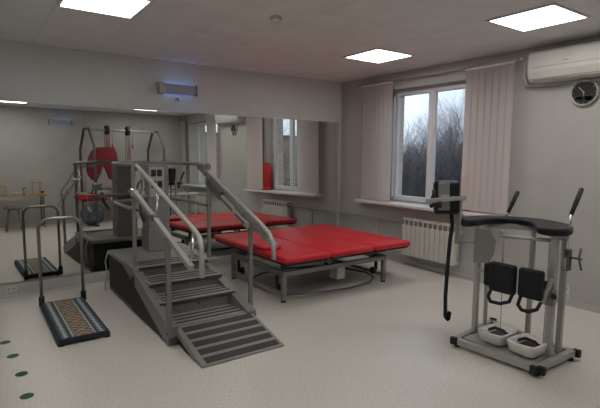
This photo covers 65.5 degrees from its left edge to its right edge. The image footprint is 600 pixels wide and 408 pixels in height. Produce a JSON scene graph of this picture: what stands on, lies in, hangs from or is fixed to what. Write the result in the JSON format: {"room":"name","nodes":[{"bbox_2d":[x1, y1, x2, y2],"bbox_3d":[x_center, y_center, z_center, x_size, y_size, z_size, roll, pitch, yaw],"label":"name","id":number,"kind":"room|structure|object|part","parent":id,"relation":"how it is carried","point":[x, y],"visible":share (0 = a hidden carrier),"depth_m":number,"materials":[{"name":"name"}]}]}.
{"room":"care facility","nodes":[
{"label":"care facility","id":0,"kind":"room"},
{"bbox_2d":[0,40,340,226],"bbox_3d":[-1.901,-0.469,5.997,6.800,2.700,0.150,-4,7,-35],"label":"wall","id":1,"kind":"structure","parent":0,"point":[29,72],"depth_m":5.81,"materials":[{"name":"paint"}]},
{"bbox_2d":[6,286,16,291],"bbox_3d":[-3.082,0.908,4.984,0.100,0.052,0.013,-4,7,-35],"label":"power socket","id":2,"kind":"object","parent":1,"relation":"attached to","point":[13,288],"visible":1,"depth_m":4.98,"materials":[{"name":"white plastic"}]},
{"bbox_2d":[0,254,262,295],"bbox_3d":[-1.901,0.834,5.917,6.370,0.125,0.215,-4,7,-35],"label":"trim","id":3,"kind":"structure","parent":1,"relation":"attached to","point":[99,276],"depth_m":5.28,"materials":[{"name":"paint"}]},
{"bbox_2d":[0,101,89,283],"bbox_3d":[-2.969,-0.120,5.020,1.252,1.920,0.028,-4,7,-36],"label":"wall mirror","id":4,"kind":"object","parent":3,"relation":"on","point":[43,163],"visible":1,"depth_m":5.11,"materials":[{"name":"white mirror"}]},
{"bbox_2d":[83,106,190,271],"bbox_3d":[-1.954,-0.188,5.755,1.252,1.920,0.028,-4,7,-36],"label":"wall mirror","id":5,"kind":"object","parent":3,"relation":"on","point":[111,134],"visible":0.64,"depth_m":5.62,"materials":[{"name":"white mirror"}]},
{"bbox_2d":[188,113,270,255],"bbox_3d":[-0.939,-0.256,6.490,1.252,1.920,0.028,-4,7,-36],"label":"wall mirror","id":6,"kind":"object","parent":3,"relation":"on","point":[237,149],"visible":0.64,"depth_m":6.45,"materials":[{"name":"white mirror"}]},
{"bbox_2d":[270,118,336,228],"bbox_3d":[0.077,-0.324,7.227,1.257,1.920,0.028,-4,7,-36],"label":"wall mirror","id":7,"kind":"object","parent":3,"relation":"on","point":[303,152],"visible":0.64,"depth_m":7.18,"materials":[{"name":"white mirror"}]},
{"bbox_2d":[0,259,265,298],"bbox_3d":[-1.865,0.896,5.870,6.373,0.012,0.080,-4,7,-37],"label":"trim","id":8,"kind":"structure","parent":1,"relation":"attached to","point":[103,282],"depth_m":5.24,"materials":[{"name":"grey plastic"}]},
{"bbox_2d":[157,82,196,95],"bbox_3d":[-1.566,-1.463,5.961,0.500,0.136,0.115,-4,7,-35],"label":"lamp","id":9,"kind":"object","parent":1,"relation":"attached to","point":[162,87],"visible":1,"depth_m":5.91,"materials":[{"name":"white plastic"}]},
{"bbox_2d":[83,109,326,258],"bbox_3d":[-1.968,-0.199,5.856,6.300,1.930,0.050,-4,7,-35],"label":"trim","id":10,"kind":"structure","parent":1,"relation":"attached to","point":[83,109],"depth_m":5.54,"materials":[{"name":"paint"}]},
{"bbox_2d":[336,122,338,225],"bbox_3d":[0.597,-0.363,7.602,0.017,1.920,0.050,-4,7,-35],"label":"trim","id":11,"kind":"structure","parent":1,"relation":"attached to","point":[337,142],"depth_m":7.56,"materials":[{"name":"grey metal"}]},
{"bbox_2d":[380,253,599,313],"bbox_3d":[2.572,0.991,5.154,0.022,0.055,6.650,-4,7,-35],"label":"baseboard","id":12,"kind":"structure","parent":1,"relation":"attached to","point":[436,269],"depth_m":5.90,"materials":[{"name":"paint"}]},
{"bbox_2d":[0,255,599,407],"bbox_3d":[-0.064,1.238,3.304,6.520,0.100,6.850,-4,7,-35],"label":"floor","id":13,"kind":"structure","parent":0,"point":[375,344],"depth_m":3.51,"materials":[{"name":"beige laminate"}]},
{"bbox_2d":[0,340,10,343],"bbox_3d":[-2.382,1.117,3.767,0.080,0.001,0.080,-4,7,-35],"label":"floor marker","id":14,"kind":"object","parent":13,"relation":"on","point":[6,341],"visible":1,"depth_m":3.76,"materials":[{"name":"green plastic"}]},
{"bbox_2d":[7,354,18,357],"bbox_3d":[-2.164,1.145,3.518,0.080,0.001,0.080,-4,7,-35],"label":"floor marker","id":15,"kind":"object","parent":13,"relation":"on","point":[10,355],"visible":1,"depth_m":3.52,"materials":[{"name":"green plastic"}]},
{"bbox_2d":[15,371,27,376],"bbox_3d":[-1.929,1.177,3.233,0.080,0.001,0.080,-4,7,-35],"label":"floor marker","id":16,"kind":"object","parent":13,"relation":"on","point":[23,373],"visible":1,"depth_m":3.23,"materials":[{"name":"green plastic"}]},
{"bbox_2d":[20,393,33,398],"bbox_3d":[-1.721,1.210,2.941,0.080,0.001,0.080,-4,7,-35],"label":"floor marker","id":17,"kind":"object","parent":13,"relation":"on","point":[26,395],"visible":1,"depth_m":2.94,"materials":[{"name":"green plastic"}]},
{"bbox_2d":[36,216,109,346],"bbox_3d":[-2.067,0.621,4.220,0.432,0.900,1.161,-4,7,-35],"label":"treadmill","id":18,"kind":"object","parent":13,"relation":"on","point":[72,320],"visible":1,"depth_m":4.27,"materials":[{"name":"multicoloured rubber"}]},
{"bbox_2d":[39,296,44,306],"bbox_3d":[-2.546,0.959,4.600,0.052,0.100,0.052,-4,7,-35],"label":"socket","id":19,"kind":"object","parent":18,"relation":"attached to","point":[41,298],"depth_m":4.58,"materials":[{"name":"black plastic"}]},
{"bbox_3d":[-2.387,0.551,4.668,0.410,0.860,0.031,-4,7,-35],"label":"hoop handle","id":20,"kind":"part","parent":18,"relation":"part of","materials":[{"name":"metal"}]},
{"bbox_2d":[81,290,85,299],"bbox_3d":[-2.235,0.938,4.819,0.052,0.100,0.052,-4,7,-35],"label":"socket","id":21,"kind":"object","parent":18,"relation":"attached to","point":[83,292],"depth_m":4.80,"materials":[{"name":"black plastic"}]},
{"bbox_2d":[104,161,283,367],"bbox_3d":[-1.116,0.349,4.444,0.981,1.472,2.424,-4,7,-35],"label":"trainer","id":22,"kind":"object","parent":13,"relation":"on","point":[176,289],"visible":1,"depth_m":4.27,"materials":[{"name":"grey metal"}]},
{"bbox_3d":[-1.570,0.188,4.414,0.033,1.130,0.033,-4,7,-35],"label":"post","id":23,"kind":"part","parent":22,"relation":"part of","materials":[{"name":"grey metal"}]},
{"bbox_3d":[-1.460,-0.183,4.330,0.054,0.223,0.141,-5,8,-44],"label":"link rod","id":24,"kind":"part","parent":22,"relation":"part of","materials":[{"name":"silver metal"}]},
{"bbox_3d":[-1.264,0.991,4.706,0.800,0.062,1.905,-4,7,-35],"label":"rail","id":25,"kind":"part","parent":22,"relation":"part of","materials":[{"name":"grey metal"}]},
{"bbox_3d":[-1.354,0.882,4.140,0.008,0.390,0.980,-4,7,-35],"label":"panel","id":26,"kind":"part","parent":22,"relation":"part of","materials":[{"name":"grey metal"}]},
{"bbox_3d":[-1.217,-0.010,3.954,0.021,0.258,0.110,0,6,-6],"label":"link rod","id":27,"kind":"part","parent":22,"relation":"part of","materials":[{"name":"silver metal"}]},
{"bbox_3d":[-1.564,-0.242,5.106,0.160,0.320,0.006,-4,7,-35],"label":"control panel","id":28,"kind":"part","parent":22,"relation":"part of","materials":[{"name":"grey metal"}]},
{"bbox_3d":[-1.518,-0.007,4.983,0.796,0.043,0.898,-4,7,-35],"label":"safety rail","id":29,"kind":"part","parent":22,"relation":"part of","materials":[{"name":"grey metal"}]},
{"bbox_3d":[-1.514,-0.425,4.939,0.796,0.043,0.898,-4,7,-35],"label":"safety rail","id":30,"kind":"part","parent":22,"relation":"part of","materials":[{"name":"grey metal"}]},
{"bbox_3d":[-1.156,0.170,3.825,0.040,0.482,1.361,-4,7,-35],"label":"handrail","id":31,"kind":"part","parent":22,"relation":"part of","materials":[{"name":"grey metal"}]},
{"bbox_3d":[-1.039,0.696,3.690,0.036,0.880,0.036,-4,7,-35],"label":"post","id":32,"kind":"part","parent":22,"relation":"part of","materials":[{"name":"grey metal"}]},
{"bbox_3d":[-1.119,0.068,3.860,0.038,0.774,1.530,-4,7,-35],"label":"grip rail","id":33,"kind":"part","parent":22,"relation":"part of","materials":[{"name":"grey metal"}]},
{"bbox_3d":[-0.780,0.313,3.352,0.019,0.256,0.098,1,6,7],"label":"link rod","id":34,"kind":"part","parent":22,"relation":"part of","materials":[{"name":"silver metal"}]},
{"bbox_3d":[-0.949,0.148,4.851,0.033,1.130,0.033,-4,7,-35],"label":"post","id":35,"kind":"part","parent":22,"relation":"part of","materials":[{"name":"grey metal"}]},
{"bbox_3d":[-0.697,-0.082,4.524,0.045,0.580,1.415,-4,7,-35],"label":"handrail","id":36,"kind":"part","parent":22,"relation":"part of","materials":[{"name":"grey metal"}]},
{"bbox_3d":[-0.636,0.047,4.397,0.030,0.290,0.619,-4,7,-35],"label":"slotted plate","id":37,"kind":"part","parent":22,"relation":"part of","materials":[{"name":"grey metal"}]},
{"bbox_3d":[-0.604,0.043,4.360,0.045,0.711,1.408,-4,7,-35],"label":"grip rail","id":38,"kind":"part","parent":22,"relation":"part of","materials":[{"name":"grey metal"}]},
{"bbox_3d":[-0.460,0.608,4.339,0.034,0.930,0.034,-4,7,-35],"label":"post","id":39,"kind":"part","parent":22,"relation":"part of","materials":[{"name":"grey metal"}]},
{"bbox_3d":[-0.469,0.147,4.275,0.040,0.385,0.926,-4,7,-35],"label":"handrail","id":40,"kind":"part","parent":22,"relation":"part of","materials":[{"name":"grey metal"}]},
{"bbox_2d":[213,224,409,302],"bbox_3d":[0.114,0.668,5.876,1.842,0.500,1.700,-4,7,-35],"label":"table","id":41,"kind":"object","parent":13,"relation":"on","point":[307,244],"visible":0.97,"depth_m":5.50,"materials":[{"name":"red leather"}]},
{"bbox_3d":[-0.817,0.751,5.753,0.048,0.305,0.048,-4,7,-35],"label":"leg","id":42,"kind":"part","parent":41,"relation":"part of","materials":[{"name":"grey metal"}]},
{"bbox_2d":[253,241,280,250],"bbox_3d":[-0.388,0.460,5.175,0.235,0.049,0.340,-4,7,-35],"label":"cushion","id":43,"kind":"object","parent":41,"relation":"on","point":[262,245],"visible":0.61,"depth_m":5.08,"materials":[{"name":"red leather"}]},
{"bbox_2d":[213,231,330,263],"bbox_3d":[-0.392,0.485,5.495,0.597,0.065,1.700,-4,7,-35],"label":"cushion","id":44,"kind":"object","parent":41,"relation":"on","point":[291,252],"depth_m":5.12,"materials":[{"name":"red leather"}]},
{"bbox_3d":[-0.170,0.852,4.844,0.048,0.305,0.048,-4,7,-35],"label":"leg","id":45,"kind":"part","parent":41,"relation":"part of","materials":[{"name":"grey metal"}]},
{"bbox_3d":[0.105,0.537,5.781,1.490,0.040,1.250,-4,7,-35],"label":"frame","id":46,"kind":"part","parent":41,"relation":"part of","materials":[{"name":"grey metal"}]},
{"bbox_3d":[0.099,0.733,5.712,1.495,0.255,1.165,-4,7,-35],"label":"frame","id":47,"kind":"part","parent":41,"relation":"part of","materials":[{"name":"grey metal"}]},
{"bbox_3d":[0.148,0.891,5.647,1.445,0.040,1.153,-4,7,-35],"label":"foot control rail","id":48,"kind":"part","parent":41,"relation":"part of","materials":[{"name":"grey metal"}]},
{"bbox_2d":[269,227,373,256],"bbox_3d":[0.114,0.452,5.852,0.627,0.065,1.700,-4,7,-35],"label":"cushion","id":49,"kind":"object","parent":41,"relation":"on","point":[336,246],"depth_m":5.57,"materials":[{"name":"red leather"}]},
{"bbox_2d":[293,224,409,250],"bbox_3d":[0.622,0.419,6.210,0.602,0.065,1.700,-4,7,-35],"label":"cushion","id":50,"kind":"object","parent":41,"relation":"on","point":[379,242],"depth_m":5.94,"materials":[{"name":"red leather"}]},
{"bbox_3d":[1.014,0.775,5.678,0.048,0.305,0.048,-4,7,-35],"label":"leg","id":51,"kind":"part","parent":41,"relation":"part of","materials":[{"name":"grey metal"}]},
{"bbox_2d":[339,83,342,226],"bbox_3d":[0.666,-0.617,7.678,0.017,2.690,0.018,-4,7,-35],"label":"riser pipe","id":52,"kind":"object","parent":13,"relation":"on","point":[341,83],"visible":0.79,"depth_m":7.65,"materials":[{"name":"white metal"}]},
{"bbox_2d":[426,180,583,375],"bbox_3d":[1.588,0.492,3.752,0.812,1.322,1.157,-4,7,-35],"label":"exercise machine","id":53,"kind":"object","parent":13,"relation":"on","point":[533,353],"visible":1,"depth_m":3.56,"materials":[{"name":"grey metal"}]},
{"bbox_3d":[1.118,0.006,3.843,0.108,0.060,0.049,-4,7,-35],"label":"cross arm knob","id":54,"kind":"part","parent":53,"relation":"part of","materials":[{"name":"black plastic"}]},
{"bbox_3d":[1.236,-0.040,3.933,0.500,0.040,0.030,-4,7,-35],"label":"console cross arm","id":55,"kind":"part","parent":53,"relation":"part of","materials":[{"name":"grey metal"}]},
{"bbox_3d":[1.485,0.145,4.033,0.280,0.430,0.045,5,8,38],"label":"console arm","id":56,"kind":"part","parent":53,"relation":"part of","materials":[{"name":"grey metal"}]},
{"bbox_3d":[1.489,1.081,3.980,0.655,0.045,0.045,-5,8,-42],"label":"rail","id":57,"kind":"part","parent":53,"relation":"part of","materials":[{"name":"grey metal"}]},
{"bbox_3d":[1.470,0.623,3.878,0.038,0.912,0.038,-4,7,-35],"label":"post","id":58,"kind":"part","parent":53,"relation":"part of","materials":[{"name":"grey metal"}]},
{"bbox_3d":[1.454,0.337,3.671,0.015,0.285,0.185,-4,7,-35],"label":"plate","id":59,"kind":"part","parent":53,"relation":"part of","materials":[{"name":"grey metal"}]},
{"bbox_3d":[1.613,0.610,4.022,0.026,0.912,0.026,-4,7,-35],"label":"post","id":60,"kind":"part","parent":53,"relation":"part of","materials":[{"name":"grey metal"}]},
{"bbox_3d":[1.459,1.129,3.523,0.045,0.050,0.676,-4,8,-38],"label":"rail","id":61,"kind":"part","parent":53,"relation":"part of","materials":[{"name":"grey metal"}]},
{"bbox_3d":[1.606,0.359,3.687,0.015,0.208,0.015,2,6,10],"label":"chain","id":62,"kind":"part","parent":53,"relation":"part of","materials":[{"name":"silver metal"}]},
{"bbox_3d":[1.663,1.104,3.675,0.420,0.011,0.580,-4,7,-35],"label":"plate","id":63,"kind":"part","parent":53,"relation":"part of","materials":[{"name":"grey metal"}]},
{"bbox_3d":[1.888,1.098,3.859,0.045,0.045,0.744,-3,7,-29],"label":"rail","id":64,"kind":"part","parent":53,"relation":"part of","materials":[{"name":"grey metal"}]},
{"bbox_3d":[1.897,0.631,3.838,0.034,0.912,0.034,-4,7,-35],"label":"post","id":65,"kind":"part","parent":53,"relation":"part of","materials":[{"name":"grey metal"}]},
{"bbox_3d":[1.772,0.627,3.354,0.084,0.188,0.030,2,6,10],"label":"pad arm","id":66,"kind":"part","parent":53,"relation":"part of","materials":[{"name":"grey metal"}]},
{"bbox_3d":[1.833,0.676,3.403,0.045,0.912,0.045,-4,7,-35],"label":"post","id":67,"kind":"part","parent":53,"relation":"part of","materials":[{"name":"grey metal"}]},
{"bbox_3d":[1.808,0.660,3.325,0.025,0.040,0.040,1,6,2],"label":"clamp knob","id":68,"kind":"part","parent":53,"relation":"part of","materials":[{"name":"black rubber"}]},
{"bbox_3d":[1.865,1.140,3.409,0.540,0.045,0.045,-4,7,-34],"label":"rail","id":69,"kind":"part","parent":53,"relation":"part of","materials":[{"name":"grey metal"}]},
{"bbox_3d":[1.949,0.670,3.473,0.038,0.912,0.038,-4,7,-35],"label":"post","id":70,"kind":"part","parent":53,"relation":"part of","materials":[{"name":"grey metal"}]},
{"bbox_3d":[1.996,0.215,3.430,0.155,0.550,0.021,-4,7,-35],"label":"hand lever","id":71,"kind":"part","parent":53,"relation":"part of","materials":[{"name":"silver metal"}]},
{"bbox_3d":[1.991,0.404,3.388,0.060,0.181,0.117,-4,7,-35],"label":"lever","id":72,"kind":"part","parent":53,"relation":"part of","materials":[{"name":"grey metal"}]},
{"bbox_2d":[0,0,599,82],"bbox_3d":[0.047,-1.558,3.133,6.800,0.100,6.950,-4,7,-35],"label":"ceiling","id":73,"kind":"structure","parent":0,"point":[312,38],"depth_m":4.46,"materials":[{"name":"white paint"}]},
{"bbox_2d":[56,0,153,18],"bbox_3d":[-1.533,-1.571,3.652,0.592,0.012,0.592,-4,7,-35],"label":"recessed light","id":74,"kind":"object","parent":73,"relation":"in","point":[129,9],"visible":1,"depth_m":3.72,"materials":[{"name":"white plastic"}]},
{"bbox_2d":[270,15,281,22],"bbox_3d":[-0.205,-1.578,3.993,0.104,0.045,0.104,-4,7,-35],"label":"smoke detector","id":75,"kind":"object","parent":73,"relation":"attached to","point":[275,18],"visible":1,"depth_m":3.96,"materials":[{"name":"white plastic"}]},
{"bbox_2d":[343,48,414,63],"bbox_3d":[0.924,-1.743,5.505,0.592,0.012,0.592,-4,7,-35],"label":"recessed light","id":76,"kind":"object","parent":73,"relation":"in","point":[377,55],"visible":1,"depth_m":5.46,"materials":[{"name":"white plastic"}]},
{"bbox_2d":[347,50,408,62],"bbox_3d":[0.924,-1.744,5.505,0.544,0.007,0.544,-4,7,-35],"label":"diffuser","id":77,"kind":"object","parent":76,"relation":"attached to","point":[374,56],"depth_m":5.50,"materials":[{"name":"white plastic"}]},
{"bbox_2d":[485,2,590,31],"bbox_3d":[2.013,-1.570,3.958,0.592,0.012,0.592,-4,7,-35],"label":"recessed light","id":78,"kind":"object","parent":73,"relation":"in","point":[552,14],"visible":1,"depth_m":3.92,"materials":[{"name":"white plastic"}]},
{"bbox_2d":[392,200,429,204],"bbox_3d":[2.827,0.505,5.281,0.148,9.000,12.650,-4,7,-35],"label":"wall","id":79,"kind":"structure","parent":0,"point":[392,200],"depth_m":6.82,"materials":[{"name":"paint"}]},
{"bbox_2d":[355,198,509,215],"bbox_3d":[1.682,0.044,6.288,0.330,0.040,2.450,-4,7,-35],"label":"window sill","id":80,"kind":"structure","parent":79,"relation":"attached to","point":[417,206],"depth_m":6.41,"materials":[{"name":"white plastic"}]},
{"bbox_2d":[340,35,599,306],"bbox_3d":[2.636,-0.278,5.058,0.333,2.800,6.650,-4,7,-35],"label":"wall","id":81,"kind":"structure","parent":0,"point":[555,153],"depth_m":5.09,"materials":[{"name":"paint"}]},
{"bbox_2d":[338,211,402,251],"bbox_3d":[1.072,0.398,7.180,0.086,0.484,1.482,-3,7,-33],"label":"pipe","id":82,"kind":"object","parent":81,"relation":"attached to","point":[342,212],"visible":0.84,"depth_m":7.07,"materials":[{"name":"grey metal"}]},
{"bbox_2d":[361,81,393,200],"bbox_3d":[1.123,-0.911,6.880,0.030,1.690,0.618,-4,7,-35],"label":"vertical blind","id":83,"kind":"object","parent":81,"relation":"attached to","point":[377,98],"visible":1,"depth_m":6.86,"materials":[{"name":"beige fabric"}]},
{"bbox_2d":[390,81,465,203],"bbox_3d":[1.771,-0.797,6.430,0.092,1.610,1.390,-4,7,-35],"label":"window","id":84,"kind":"structure","parent":81,"relation":"in","point":[428,122],"depth_m":6.46,"materials":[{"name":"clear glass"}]},
{"bbox_3d":[1.611,-0.817,6.653,0.065,1.560,0.660,-4,7,-35],"label":"sash","id":85,"kind":"part","parent":84,"relation":"part of","materials":[{"name":"white plastic"}]},
{"bbox_3d":[1.614,-0.825,6.654,0.012,1.445,0.560,-4,7,-35],"label":"pane","id":86,"kind":"part","parent":84,"relation":"part of","materials":[{"name":"clear glass"}]},
{"bbox_3d":[1.975,-0.760,6.142,0.065,1.560,0.600,-4,7,-35],"label":"sash","id":87,"kind":"part","parent":84,"relation":"part of","materials":[{"name":"white plastic"}]},
{"bbox_3d":[1.978,-0.768,6.143,0.012,1.445,0.500,-4,7,-35],"label":"pane","id":88,"kind":"part","parent":84,"relation":"part of","materials":[{"name":"clear glass"}]},
{"bbox_2d":[401,217,462,265],"bbox_3d":[1.747,0.480,6.179,0.135,0.522,0.940,-4,7,-35],"label":"radiator","id":89,"kind":"object","parent":81,"relation":"attached to","point":[428,239],"visible":0.87,"depth_m":6.14,"materials":[{"name":"metal"}]},
{"bbox_2d":[403,220,454,232],"bbox_3d":[1.712,0.285,6.170,0.060,0.070,0.868,-4,7,-35],"label":"grille","id":90,"kind":"object","parent":89,"relation":"attached to","point":[425,225],"depth_m":6.13,"materials":[{"name":"white metal"}]},
{"bbox_3d":[1.661,-1.699,6.122,0.115,0.044,2.580,-4,7,-35],"label":"curtain rail","id":91,"kind":"part","parent":81,"relation":"part of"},
{"bbox_2d":[461,61,515,213],"bbox_3d":[2.162,-0.748,5.422,0.030,1.690,0.624,-4,7,-35],"label":"vertical blind","id":92,"kind":"object","parent":81,"relation":"attached to","point":[489,89],"visible":0.96,"depth_m":5.40,"materials":[{"name":"white fabric"}]},
{"bbox_2d":[523,61,599,86],"bbox_3d":[2.802,-1.347,4.579,0.027,0.310,1.275,-4,7,-35],"label":"conduit","id":93,"kind":"object","parent":81,"relation":"attached to","point":[525,64],"visible":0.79,"depth_m":4.88,"materials":[{"name":"white plastic"}]},
{"bbox_2d":[527,41,599,84],"bbox_3d":[2.757,-1.380,4.503,0.218,0.310,1.070,-4,7,-35],"label":"air conditioner","id":94,"kind":"object","parent":81,"relation":"attached to","point":[580,61],"visible":1,"depth_m":4.58,"materials":[{"name":"plastic"}]},
{"bbox_2d":[565,285,569,298],"bbox_3d":[2.770,0.914,4.873,0.013,0.150,0.090,-4,7,-35],"label":"power socket","id":95,"kind":"object","parent":81,"relation":"attached to","point":[567,286],"visible":0.39,"depth_m":4.85,"materials":[{"name":"white plastic"}]},
{"bbox_2d":[570,78,599,105],"bbox_3d":[2.809,-1.102,4.608,0.042,0.272,0.272,-4,7,-35],"label":"wall clock","id":96,"kind":"object","parent":81,"relation":"attached to","point":[581,93],"visible":1,"depth_m":4.60,"materials":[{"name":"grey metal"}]},
{"bbox_2d":[574,95,594,99],"bbox_3d":[2.804,-1.040,4.605,0.001,0.047,0.200,-4,7,-35],"label":"print","id":97,"kind":"object","parent":96,"relation":"attached to","point":[585,97],"depth_m":4.59}
]}

